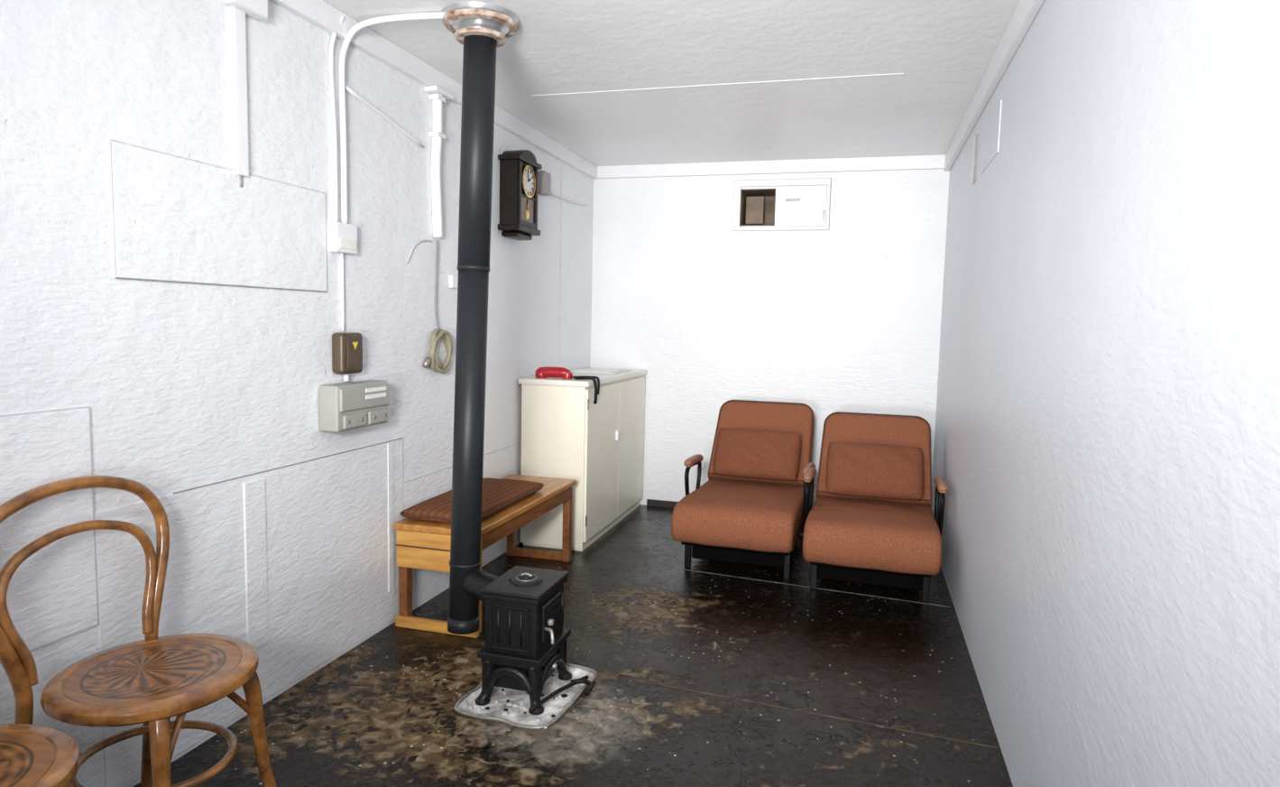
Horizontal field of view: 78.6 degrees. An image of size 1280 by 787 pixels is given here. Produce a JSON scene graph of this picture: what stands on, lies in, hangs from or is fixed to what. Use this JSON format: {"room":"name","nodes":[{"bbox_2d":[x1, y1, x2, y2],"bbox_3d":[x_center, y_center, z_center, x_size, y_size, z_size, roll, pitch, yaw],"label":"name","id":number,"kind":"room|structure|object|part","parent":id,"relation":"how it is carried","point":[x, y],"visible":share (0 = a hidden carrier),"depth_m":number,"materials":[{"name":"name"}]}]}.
{"room":"waiting room","nodes":[
{"label":"waiting room","id":0,"kind":"room"},
{"bbox_2d":[0,0,593,786],"bbox_3d":[-1.274,-0.156,2.634,0.100,2.412,6.979,3,5,16],"label":"wall","id":1,"kind":"structure","parent":0,"point":[184,386],"depth_m":2.40,"materials":[{"name":"white paint"}]},
{"bbox_2d":[221,0,268,187],"bbox_3d":[-1.217,-0.948,2.420,0.050,0.610,0.150,3,5,16],"label":"conduit","id":2,"kind":"object","parent":1,"relation":"attached to","point":[255,9],"visible":1,"depth_m":2.40,"materials":[{"name":"white paint"}]},
{"bbox_2d":[0,138,561,786],"bbox_3d":[-1.090,-0.145,3.091,0.010,2.285,4.155,3,5,16],"label":"panelling","id":3,"kind":"object","parent":1,"relation":"attached to","point":[297,562],"visible":0.82,"depth_m":2.41,"materials":[{"name":"white paint"}]},
{"bbox_2d":[331,331,362,381],"bbox_3d":[-1.102,-0.137,2.952,0.060,0.185,0.130,3,5,16],"label":"switch box","id":4,"kind":"object","parent":1,"relation":"attached to","point":[346,346],"visible":1,"depth_m":2.91,"materials":[{"name":"brown metal"}]},
{"bbox_3d":[-1.076,-0.154,2.946,0.004,0.110,0.085,3,5,16],"label":"panel","id":5,"kind":"part","parent":4,"relation":"part of","materials":[{"name":"brown plastic"}]},
{"bbox_2d":[328,11,443,331],"bbox_3d":[-0.855,-0.818,3.083,0.401,1.147,0.626,3,5,16],"label":"conduit","id":6,"kind":"object","parent":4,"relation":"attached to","point":[343,235],"visible":1,"depth_m":2.86,"materials":[{"name":"white paint"}]},
{"bbox_2d":[318,379,389,432],"bbox_3d":[-1.082,0.044,2.982,0.099,0.170,0.320,3,5,16],"label":"meter box","id":7,"kind":"object","parent":1,"relation":"attached to","point":[349,405],"visible":1,"depth_m":2.90,"materials":[{"name":"grey plastic"}]},
{"bbox_2d":[406,239,453,373],"bbox_3d":[-0.939,-0.389,3.518,0.045,0.611,0.341,3,5,16],"label":"coiled cable","id":8,"kind":"object","parent":1,"relation":"attached to","point":[432,360],"visible":1,"depth_m":3.56,"materials":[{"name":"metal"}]},
{"bbox_2d":[270,0,597,178],"bbox_3d":[-1.225,-1.299,2.366,0.030,0.085,6.679,3,5,16],"label":"trim","id":9,"kind":"structure","parent":1,"relation":"attached to","point":[319,13],"depth_m":3.24,"materials":[{"name":"white paint"}]},
{"bbox_2d":[424,85,453,237],"bbox_3d":[-0.901,-1.030,3.513,0.060,0.652,0.150,3,5,16],"label":"drain pipe","id":10,"kind":"object","parent":1,"relation":"attached to","point":[438,96],"visible":1,"depth_m":3.48,"materials":[{"name":"paint"}]},
{"bbox_2d":[449,275,458,288],"bbox_3d":[-0.887,-0.532,3.723,0.020,0.060,0.060,3,5,16],"label":"wall socket","id":11,"kind":"object","parent":1,"relation":"attached to","point":[453,279],"visible":0.86,"depth_m":3.70,"materials":[{"name":"white paint"}]},
{"bbox_2d":[497,149,542,239],"bbox_3d":[-0.654,-1.082,4.262,0.127,0.468,0.300,3,5,16],"label":"wall clock","id":12,"kind":"object","parent":1,"relation":"attached to","point":[519,170],"visible":1,"depth_m":4.16,"materials":[{"name":"brown wood"}]},
{"bbox_3d":[-0.659,-0.895,4.279,0.125,0.032,0.294,3,5,16],"label":"moulding","id":13,"kind":"part","parent":12,"relation":"part of","materials":[{"name":"brown wood"}]},
{"bbox_3d":[-0.638,-1.065,4.145,0.012,0.332,0.028,3,5,16],"label":"door frame","id":14,"kind":"part","parent":12,"relation":"part of","materials":[{"name":"brown wood"}]},
{"bbox_3d":[-0.650,-1.256,4.246,0.127,0.026,0.300,3,5,16],"label":"cornice","id":15,"kind":"part","parent":12,"relation":"part of","materials":[{"name":"brown wood"}]},
{"bbox_3d":[-0.615,-0.999,4.258,0.003,0.125,0.190,3,5,16],"label":"case panel","id":16,"kind":"part","parent":12,"relation":"part of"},
{"bbox_3d":[-0.610,-1.068,4.251,0.008,0.015,0.210,3,5,16],"label":"door frame","id":17,"kind":"part","parent":12,"relation":"part of","materials":[{"name":"brown wood"}]},
{"bbox_3d":[-0.612,-0.922,4.263,0.012,0.028,0.210,3,5,16],"label":"door frame","id":18,"kind":"part","parent":12,"relation":"part of","materials":[{"name":"brown wood"}]},
{"bbox_3d":[-0.578,-1.083,4.354,0.012,0.332,0.028,3,5,16],"label":"door frame","id":19,"kind":"part","parent":12,"relation":"part of","materials":[{"name":"brown wood"}]},
{"bbox_2d":[537,170,587,205],"bbox_3d":[-0.471,-1.277,5.002,0.060,0.130,0.861,3,5,16],"label":"junction box","id":20,"kind":"object","parent":1,"relation":"attached to","point":[544,177],"visible":0.84,"depth_m":4.61,"materials":[{"name":"grey plastic"}]},
{"bbox_2d":[133,504,1012,786],"bbox_3d":[-0.112,1.153,2.414,2.577,0.100,7.179,3,5,16],"label":"floor","id":21,"kind":"structure","parent":0,"point":[382,713],"depth_m":2.77,"materials":[{"name":"black concrete"}]},
{"bbox_2d":[0,723,81,786],"bbox_3d":[-1.297,0.712,1.410,0.483,0.912,0.529,3,5,16],"label":"bentwood chair","id":22,"kind":"object","parent":21,"relation":"on","point":[31,755],"visible":1,"depth_m":1.50,"materials":[{"name":"brown wood"}]},
{"bbox_3d":[-1.278,0.708,1.405,0.372,0.012,0.372,3,5,16],"label":"seat panel","id":23,"kind":"part","parent":22,"relation":"part of","materials":[{"name":"brown wood"}]},
{"bbox_3d":[-1.085,0.940,1.524,0.113,0.446,0.042,-1,6,-22],"label":"leg","id":24,"kind":"part","parent":22,"relation":"part of","materials":[{"name":"brown wood"}]},
{"bbox_2d":[0,475,276,786],"bbox_3d":[-1.183,0.671,1.885,0.483,0.912,0.529,3,5,14],"label":"bentwood chair","id":25,"kind":"object","parent":21,"relation":"on","point":[151,680],"visible":0.97,"depth_m":1.85,"materials":[{"name":"brown wood"}]},
{"bbox_3d":[-1.164,0.667,1.880,0.372,0.012,0.372,3,5,14],"label":"seat panel","id":26,"kind":"part","parent":25,"relation":"part of","materials":[{"name":"brown wood"}]},
{"bbox_3d":[-1.046,0.923,1.718,0.042,0.446,0.113,-3,7,-38],"label":"leg","id":27,"kind":"part","parent":25,"relation":"part of","materials":[{"name":"brown wood"}]},
{"bbox_3d":[-0.973,0.899,2.005,0.113,0.446,0.042,-1,6,-24],"label":"leg","id":28,"kind":"part","parent":25,"relation":"part of","materials":[{"name":"brown wood"}]},
{"bbox_2d":[393,473,576,637],"bbox_3d":[-0.703,0.734,3.822,0.397,0.450,1.155,3,5,16],"label":"wooden bench","id":29,"kind":"object","parent":21,"relation":"on","point":[422,544],"visible":0.66,"depth_m":3.35,"materials":[{"name":"orange wood"}]},
{"bbox_3d":[-1.008,0.783,3.361,0.040,0.422,0.045,3,5,16],"label":"leg","id":30,"kind":"part","parent":29,"relation":"part of","materials":[{"name":"brown wood"}]},
{"bbox_2d":[399,477,543,523],"bbox_3d":[-0.758,0.492,3.669,0.373,0.063,0.831,3,5,16],"label":"bench cushion","id":31,"kind":"object","parent":29,"relation":"on","point":[498,493],"visible":0.62,"depth_m":3.55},
{"bbox_3d":[-0.688,0.799,3.271,0.040,0.422,0.045,3,5,16],"label":"leg","id":32,"kind":"part","parent":29,"relation":"part of","materials":[{"name":"orange wood"}]},
{"bbox_3d":[-0.719,0.697,4.377,0.040,0.422,0.045,3,5,16],"label":"leg","id":33,"kind":"part","parent":29,"relation":"part of","materials":[{"name":"brown wood"}]},
{"bbox_3d":[-0.399,0.713,4.287,0.040,0.422,0.045,3,5,16],"label":"leg","id":34,"kind":"part","parent":29,"relation":"part of","materials":[{"name":"brown wood"}]},
{"bbox_2d":[453,663,597,728],"bbox_3d":[-0.391,1.049,2.756,0.369,0.028,0.470,3,6,19],"label":"tray","id":35,"kind":"object","parent":21,"relation":"on","point":[510,706],"visible":0.66,"depth_m":2.67,"materials":[{"name":"grey metal"}]},
{"bbox_2d":[462,565,571,714],"bbox_3d":[-0.470,0.839,2.784,0.434,0.428,0.318,3,5,16],"label":"stove","id":36,"kind":"object","parent":35,"relation":"on","point":[527,638],"visible":1,"depth_m":2.65,"materials":[{"name":"metal"}]},
{"bbox_2d":[441,1,519,634],"bbox_3d":[-0.608,-0.240,2.951,0.280,2.276,0.285,3,5,16],"label":"flue pipe","id":37,"kind":"object","parent":36,"relation":"attached to","point":[482,28],"visible":0.99,"depth_m":2.86,"materials":[{"name":"black metal"}]},
{"bbox_3d":[-0.524,0.984,2.686,0.059,0.155,0.042,-2,6,-29],"label":"leg","id":38,"kind":"part","parent":36,"relation":"part of","materials":[{"name":"black metal"}]},
{"bbox_3d":[-0.400,0.663,2.748,0.214,0.016,0.281,3,5,16],"label":"plate","id":39,"kind":"part","parent":36,"relation":"part of","materials":[{"name":"black metal"}]},
{"bbox_3d":[-0.400,0.681,2.751,0.206,0.020,0.271,3,5,16],"label":"cornice","id":40,"kind":"part","parent":36,"relation":"part of","materials":[{"name":"black metal"}]},
{"bbox_3d":[-0.399,0.648,2.748,0.124,0.014,0.124,3,5,16],"label":"hob lid","id":41,"kind":"part","parent":36,"relation":"part of","materials":[{"name":"black metal"}]},
{"bbox_3d":[-0.355,0.993,2.639,0.042,0.155,0.059,-2,6,-29],"label":"leg","id":42,"kind":"part","parent":36,"relation":"part of","materials":[{"name":"black metal"}]},
{"bbox_3d":[-0.321,0.961,2.752,0.016,0.070,0.115,3,5,16],"label":"ash door","id":43,"kind":"part","parent":36,"relation":"part of","materials":[{"name":"black metal"}]},
{"bbox_3d":[-0.303,0.775,2.651,0.024,0.024,0.024,3,5,16],"label":"latch knob","id":44,"kind":"part","parent":36,"relation":"part of","materials":[{"name":"metal"}]},
{"bbox_3d":[-0.307,0.778,2.728,0.014,0.130,0.165,3,5,16],"label":"fire door","id":45,"kind":"part","parent":36,"relation":"part of","materials":[{"name":"black metal"}]},
{"bbox_3d":[-0.289,0.973,2.870,0.059,0.155,0.042,-2,6,-29],"label":"leg","id":46,"kind":"part","parent":36,"relation":"part of","materials":[{"name":"black metal"}]},
{"bbox_2d":[528,674,593,711],"bbox_3d":[-0.247,1.038,2.694,0.109,0.024,0.298,5,6,32],"label":"poker","id":47,"kind":"object","parent":35,"relation":"on","point":[584,679],"visible":1,"depth_m":2.73,"materials":[{"name":"black metal"}]},
{"bbox_2d":[518,367,647,551],"bbox_3d":[-0.321,0.350,5.069,0.450,1.005,1.265,3,5,16],"label":"base cabinet","id":48,"kind":"object","parent":21,"relation":"on","point":[587,428],"visible":0.98,"depth_m":4.52,"materials":[{"name":"paint"}]},
{"bbox_3d":[-0.504,0.417,4.485,0.388,0.930,0.006,3,5,16],"label":"panel","id":49,"kind":"part","parent":48,"relation":"part of","materials":[{"name":"beige paint"}]},
{"bbox_2d":[518,367,647,386],"bbox_3d":[-0.321,-0.112,5.029,0.427,0.032,1.265,3,5,16],"label":"countertop","id":50,"kind":"structure","parent":48,"relation":"on","point":[604,378],"depth_m":4.53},
{"bbox_2d":[534,366,572,378],"bbox_3d":[-0.499,-0.123,4.544,0.229,0.066,0.074,3,5,13],"label":"telephone handset","id":51,"kind":"object","parent":50,"relation":"on","point":[556,372],"visible":1,"depth_m":4.52,"materials":[{"name":"red plastic"}]},
{"bbox_2d":[574,368,629,373],"bbox_3d":[-0.247,-0.155,5.263,0.270,0.013,0.420,3,5,13],"label":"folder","id":52,"kind":"object","parent":50,"relation":"on","point":[590,370],"visible":1,"depth_m":5.14,"materials":[{"name":"white paper"}]},
{"bbox_3d":[-0.322,-0.022,4.478,0.166,0.158,0.051,4,6,27],"label":"hanging cord","id":53,"kind":"part","parent":48,"relation":"part of","materials":[{"name":"black rubber"}]},
{"bbox_3d":[-0.297,-0.051,4.540,0.161,0.102,0.069,3,6,22],"label":"hanging cord","id":54,"kind":"part","parent":48,"relation":"part of","materials":[{"name":"black rubber"}]},
{"bbox_3d":[-0.227,0.391,4.730,0.016,0.880,0.606,3,5,16],"label":"door","id":55,"kind":"part","parent":48,"relation":"part of","materials":[{"name":"beige paint"}]},
{"bbox_3d":[-0.139,0.264,4.955,0.020,0.065,0.060,3,5,16],"label":"door handle","id":56,"kind":"part","parent":48,"relation":"part of","materials":[{"name":"silver metal"}]},
{"bbox_3d":[-0.060,0.341,5.314,0.016,0.880,0.606,3,5,16],"label":"door","id":57,"kind":"part","parent":48,"relation":"part of","materials":[{"name":"beige paint"}]},
{"bbox_2d":[671,399,815,579],"bbox_3d":[0.642,0.510,4.524,0.708,0.830,1.310,3,5,17],"label":"armchair","id":58,"kind":"object","parent":21,"relation":"on","point":[750,509],"visible":0.9,"depth_m":4.42,"materials":[{"name":"fabric"}]},
{"bbox_3d":[0.261,0.854,4.240,0.032,0.180,0.035,3,5,17],"label":"leg","id":59,"kind":"part","parent":58,"relation":"part of","materials":[{"name":"black metal"}]},
{"bbox_2d":[671,478,803,552],"bbox_3d":[0.595,0.647,4.388,0.622,0.227,1.000,3,5,17],"label":"seat cushion","id":60,"kind":"object","parent":58,"relation":"on","point":[763,515],"depth_m":3.98,"materials":[{"name":"fabric"}]},
{"bbox_2d":[712,427,801,479],"bbox_3d":[0.702,0.362,4.693,0.510,0.310,0.193,3,-27,19],"label":"lumbar pillow","id":61,"kind":"object","parent":58,"relation":"on","point":[751,453],"depth_m":4.62,"materials":[{"name":"fabric"}]},
{"bbox_2d":[707,401,814,486],"bbox_3d":[0.777,0.313,4.934,0.620,0.555,0.135,3,-33,17],"label":"cushion","id":62,"kind":"object","parent":58,"relation":"on","point":[790,417],"depth_m":4.93,"materials":[{"name":"fabric"}]},
{"bbox_3d":[0.770,0.879,4.087,0.032,0.180,0.035,3,5,17],"label":"leg","id":63,"kind":"part","parent":58,"relation":"part of","materials":[{"name":"black metal"}]},
{"bbox_2d":[602,672,998,748],"bbox_3d":[0.499,1.089,2.709,1.360,0.001,0.008,3,6,20],"label":"strip","id":64,"kind":"object","parent":21,"relation":"on","point":[603,673],"visible":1,"depth_m":2.68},
{"bbox_2d":[685,569,950,607],"bbox_3d":[0.862,0.982,3.967,1.330,0.001,0.006,3,6,21],"label":"strip","id":65,"kind":"object","parent":21,"relation":"on","point":[686,569],"visible":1,"depth_m":3.94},
{"bbox_2d":[802,411,948,602],"bbox_3d":[1.240,0.565,4.164,0.708,0.814,1.177,3,5,17],"label":"armchair","id":66,"kind":"object","parent":21,"relation":"on","point":[870,520],"visible":1,"depth_m":4.09,"materials":[{"name":"fabric"}]},
{"bbox_3d":[0.879,0.895,3.943,0.032,0.180,0.035,3,5,17],"label":"leg","id":67,"kind":"part","parent":66,"relation":"part of","materials":[{"name":"black metal"}]},
{"bbox_2d":[802,496,941,574],"bbox_3d":[1.190,0.694,4.020,0.622,0.227,0.852,3,5,17],"label":"seat cushion","id":68,"kind":"object","parent":66,"relation":"on","point":[888,534],"depth_m":3.68,"materials":[{"name":"fabric"}]},
{"bbox_2d":[815,413,931,508],"bbox_3d":[1.354,0.377,4.508,0.620,0.550,0.135,3,-35,17],"label":"cushion","id":69,"kind":"object","parent":66,"relation":"on","point":[907,430],"depth_m":4.51,"materials":[{"name":"fabric"}]},
{"bbox_2d":[825,442,923,499],"bbox_3d":[1.277,0.418,4.259,0.510,0.310,0.181,3,-29,15],"label":"lumbar pillow","id":70,"kind":"object","parent":66,"relation":"on","point":[852,468],"depth_m":4.19,"materials":[{"name":"fabric"}]},
{"bbox_3d":[1.387,0.921,3.789,0.032,0.180,0.035,3,5,17],"label":"leg","id":71,"kind":"part","parent":66,"relation":"part of","materials":[{"name":"black metal"}]},
{"bbox_2d":[322,0,1019,165],"bbox_3d":[-0.054,-1.348,2.185,2.577,0.100,7.179,3,5,16],"label":"ceiling","id":72,"kind":"structure","parent":0,"point":[943,50],"depth_m":3.36,"materials":[{"name":"white paint"}]},
{"bbox_2d":[530,73,903,96],"bbox_3d":[0.300,-1.419,3.603,1.740,0.002,0.012,3,5,16],"label":"trim","id":73,"kind":"structure","parent":72,"relation":"attached to","point":[896,73],"depth_m":3.58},
{"bbox_2d":[590,168,949,507],"bbox_3d":[0.801,-0.361,5.405,2.577,2.412,0.100,3,5,16],"label":"wall","id":74,"kind":"structure","parent":0,"point":[846,317],"depth_m":5.33,"materials":[{"name":"white paint"}]},
{"bbox_2d":[646,498,677,507],"bbox_3d":[0.977,0.832,5.398,1.924,0.045,0.012,3,5,16],"label":"baseboard","id":75,"kind":"structure","parent":74,"relation":"attached to","point":[649,501],"depth_m":5.62,"materials":[{"name":"paint"}]},
{"bbox_2d":[596,154,945,178],"bbox_3d":[0.811,-1.514,5.236,2.317,0.085,0.030,3,5,16],"label":"trim","id":76,"kind":"structure","parent":74,"relation":"attached to","point":[936,161],"depth_m":5.19,"materials":[{"name":"white paint"}]},
{"bbox_2d":[732,177,831,230],"bbox_3d":[0.981,-1.271,5.361,0.643,0.338,0.310,3,5,16],"label":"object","id":77,"kind":"object","parent":74,"relation":"attached to","point":[795,204],"visible":1,"depth_m":5.22,"materials":[{"name":"white paint"}]},
{"bbox_3d":[0.659,-1.264,5.305,0.045,0.268,0.022,3,5,16],"label":"frame","id":78,"kind":"part","parent":77,"relation":"part of","materials":[{"name":"white paint"}]},
{"bbox_3d":[0.939,-1.106,5.239,0.635,0.022,0.022,3,5,16],"label":"frame","id":79,"kind":"part","parent":77,"relation":"part of","materials":[{"name":"white paint"}]},
{"bbox_3d":[0.946,-1.404,5.211,0.635,0.040,0.022,3,5,16],"label":"frame","id":80,"kind":"part","parent":77,"relation":"part of","materials":[{"name":"white paint"}]},
{"bbox_3d":[1.016,-1.286,5.194,0.090,0.012,0.012,3,5,16],"label":"door pull","id":81,"kind":"part","parent":77,"relation":"part of","materials":[{"name":"metal"}]},
{"bbox_3d":[1.067,-1.245,5.195,0.332,0.262,0.010,3,5,16],"label":"sliding door","id":82,"kind":"part","parent":77,"relation":"part of","materials":[{"name":"white paint"}]},
{"bbox_3d":[1.238,-1.236,5.143,0.020,0.268,0.022,3,5,16],"label":"frame","id":83,"kind":"part","parent":77,"relation":"part of","materials":[{"name":"white paint"}]},
{"bbox_2d":[931,0,1279,786],"bbox_3d":[1.109,-0.040,1.965,0.100,2.412,6.979,3,5,16],"label":"wall","id":84,"kind":"structure","parent":0,"point":[1107,442],"depth_m":1.50,"materials":[{"name":"white paint"}]},
{"bbox_2d":[971,100,1002,184],"bbox_3d":[1.512,-1.092,3.425,0.011,0.220,0.730,3,5,16],"label":"wall plate","id":85,"kind":"object","parent":84,"relation":"attached to","point":[990,135],"visible":1,"depth_m":3.31,"materials":[{"name":"white paint"}]},
{"bbox_3d":[1.603,-1.119,3.742,0.010,0.220,0.070,3,5,16],"label":"plate","id":86,"kind":"part","parent":85,"relation":"part of","materials":[{"name":"white paint"}]},
{"bbox_2d":[944,0,1044,171],"bbox_3d":[1.029,-1.181,1.734,0.035,0.100,6.679,3,5,16],"label":"trim","id":87,"kind":"structure","parent":84,"relation":"attached to","point":[1026,12],"depth_m":3.07,"materials":[{"name":"white paint"}]}
]}

